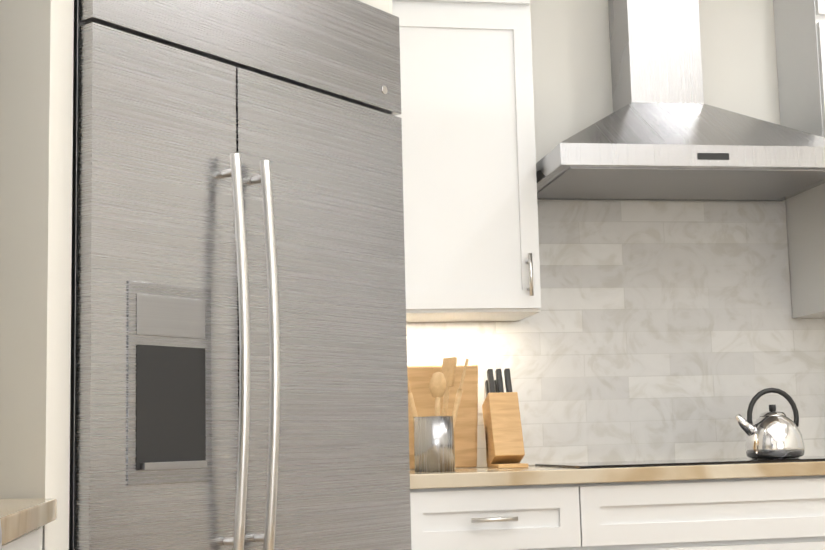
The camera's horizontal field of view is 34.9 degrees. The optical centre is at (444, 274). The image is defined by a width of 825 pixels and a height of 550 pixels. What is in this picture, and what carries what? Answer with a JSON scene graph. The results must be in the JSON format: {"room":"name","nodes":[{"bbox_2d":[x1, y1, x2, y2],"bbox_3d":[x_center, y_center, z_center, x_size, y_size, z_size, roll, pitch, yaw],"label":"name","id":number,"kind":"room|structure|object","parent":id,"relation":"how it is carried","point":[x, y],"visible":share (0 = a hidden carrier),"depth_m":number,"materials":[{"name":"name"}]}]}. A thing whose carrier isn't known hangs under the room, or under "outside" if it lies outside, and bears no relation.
{"room":"kitchen","nodes":[
{"label":"kitchen","id":0,"kind":"room"},
{"bbox_2d":[0,0,391,549],"bbox_3d":[-0.674,-0.107,3.534,0.901,3.140,1.704,-6,-9,34],"label":"wall","id":1,"kind":"structure","parent":0,"point":[36,92],"depth_m":2.61,"materials":[{"name":"beige paint"}]},
{"bbox_2d":[406,0,807,467],"bbox_3d":[0.669,-0.019,4.513,4.920,3.140,0.120,0,-7,-10],"label":"wall","id":2,"kind":"structure","parent":0,"point":[572,77],"depth_m":4.53,"materials":[{"name":"beige paint"}]},
{"bbox_2d":[392,0,540,321],"bbox_3d":[0.011,-0.620,4.210,0.616,1.510,0.388,0,-7,-10],"label":"upper cabinet","id":3,"kind":"object","parent":2,"relation":"attached to","point":[471,232],"visible":0.81,"depth_m":4.06,"materials":[{"name":"white paint"}]},
{"bbox_2d":[406,201,824,466],"bbox_3d":[0.791,0.184,4.440,2.128,0.879,0.013,0,-7,-10],"label":"tile backsplash","id":4,"kind":"structure","parent":2,"relation":"attached to","point":[662,331],"depth_m":4.42,"materials":[{"name":"tile"}]},
{"bbox_2d":[536,0,824,200],"bbox_3d":[0.741,-0.953,4.298,0.950,1.341,0.562,0,-7,-10],"label":"range hood","id":5,"kind":"object","parent":2,"relation":"attached to","point":[662,132],"visible":0.9,"depth_m":4.17,"materials":[{"name":"silver metal"}]},
{"bbox_2d":[773,0,824,317],"bbox_3d":[1.458,-0.625,4.474,0.618,1.510,0.388,0,-7,-10],"label":"upper cabinet","id":6,"kind":"object","parent":2,"relation":"attached to","point":[800,37],"visible":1,"depth_m":4.43,"materials":[{"name":"white paint"}]},
{"bbox_3d":[1.799,1.134,1.119,5.950,0.060,12.150,0,-7,-10],"label":"floor","id":7,"kind":"structure","parent":0,"visible":0},
{"bbox_2d":[6,526,42,549],"bbox_3d":[-0.967,0.852,2.010,0.588,0.872,0.719,0,-7,-10],"label":"base cabinet","id":8,"kind":"object","parent":7,"relation":"on","point":[31,540],"depth_m":2.25,"materials":[{"name":"white paint"}]},
{"bbox_2d":[0,498,56,544],"bbox_3d":[-0.963,0.393,2.031,0.608,0.040,2.034,0,-7,-10],"label":"countertop","id":9,"kind":"structure","parent":8,"relation":"on","point":[19,517],"depth_m":2.13,"materials":[{"name":"beige wood"}]},
{"bbox_2d":[69,0,411,549],"bbox_3d":[-0.639,0.345,3.165,0.737,2.150,1.057,-6,-9,34],"label":"refrigerator","id":10,"kind":"object","parent":7,"relation":"on","point":[238,379],"visible":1,"depth_m":2.92,"materials":[{"name":"silver metal"}]},
{"bbox_2d":[410,483,589,549],"bbox_3d":[0.083,1.059,3.879,0.506,0.872,0.628,0,-7,-10],"label":"base cabinet","id":11,"kind":"object","parent":7,"relation":"on","point":[551,516],"depth_m":3.62,"materials":[{"name":"white paint"}]},
{"bbox_2d":[410,461,824,488],"bbox_3d":[0.809,0.601,4.061,2.014,0.040,0.647,0,-7,-10],"label":"countertop","id":12,"kind":"structure","parent":11,"relation":"on","point":[489,477],"depth_m":3.68,"materials":[{"name":"beige wood"}]},
{"bbox_2d":[407,357,468,471],"bbox_3d":[-0.025,0.413,3.901,0.202,0.337,0.134,0,-7,-10],"label":"utensil holder","id":13,"kind":"object","parent":12,"relation":"on","point":[434,449],"visible":0.96,"depth_m":3.85,"materials":[{"name":"silver metal"}]},
{"bbox_2d":[407,365,477,468],"bbox_3d":[-0.049,0.450,4.146,0.310,0.324,0.084,0,-7,-10],"label":"cutting board","id":14,"kind":"object","parent":12,"relation":"on","point":[465,431],"visible":0.42,"depth_m":4.15,"materials":[{"name":"brown wood"}]},
{"bbox_2d":[482,368,527,467],"bbox_3d":[0.186,0.448,4.126,0.095,0.313,0.216,0,-7,-10],"label":"knife block","id":15,"kind":"object","parent":12,"relation":"on","point":[503,430],"visible":1,"depth_m":4.10,"materials":[{"name":"brown wood"}]},
{"bbox_2d":[535,456,824,467],"bbox_3d":[0.790,0.578,4.062,0.920,0.006,0.520,0,-7,-10],"label":"cooktop","id":16,"kind":"object","parent":12,"relation":"in","point":[668,462],"visible":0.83,"depth_m":3.88,"materials":[{"name":"black glass"}]},
{"bbox_2d":[735,388,804,458],"bbox_3d":[1.001,0.459,4.060,0.215,0.218,0.180,0,-7,-10],"label":"kettle","id":17,"kind":"object","parent":16,"relation":"on","point":[772,433],"visible":1,"depth_m":4.01,"materials":[{"name":"silver metal"}]},
{"bbox_2d":[586,475,824,549],"bbox_3d":[0.806,1.057,4.011,1.082,0.872,0.628,0,-7,-10],"label":"base cabinet","id":18,"kind":"object","parent":7,"relation":"on","point":[773,513],"depth_m":3.73,"materials":[{"name":"white paint"}]},
{"bbox_3d":[-0.620,0.310,0.617,0.677,0.736,0.756,0,-7,-10],"label":"wall oven","id":19,"kind":"object","parent":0,"visible":0},
{"bbox_2d":[0,522,1,549],"bbox_3d":[-0.326,0.436,0.841,0.059,0.570,0.216,0,-7,-10],"label":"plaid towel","id":20,"kind":"object","parent":19,"relation":"hanging from","point":[0,537],"visible":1,"depth_m":0.98,"materials":[{"name":"beige fabric"}]}
]}

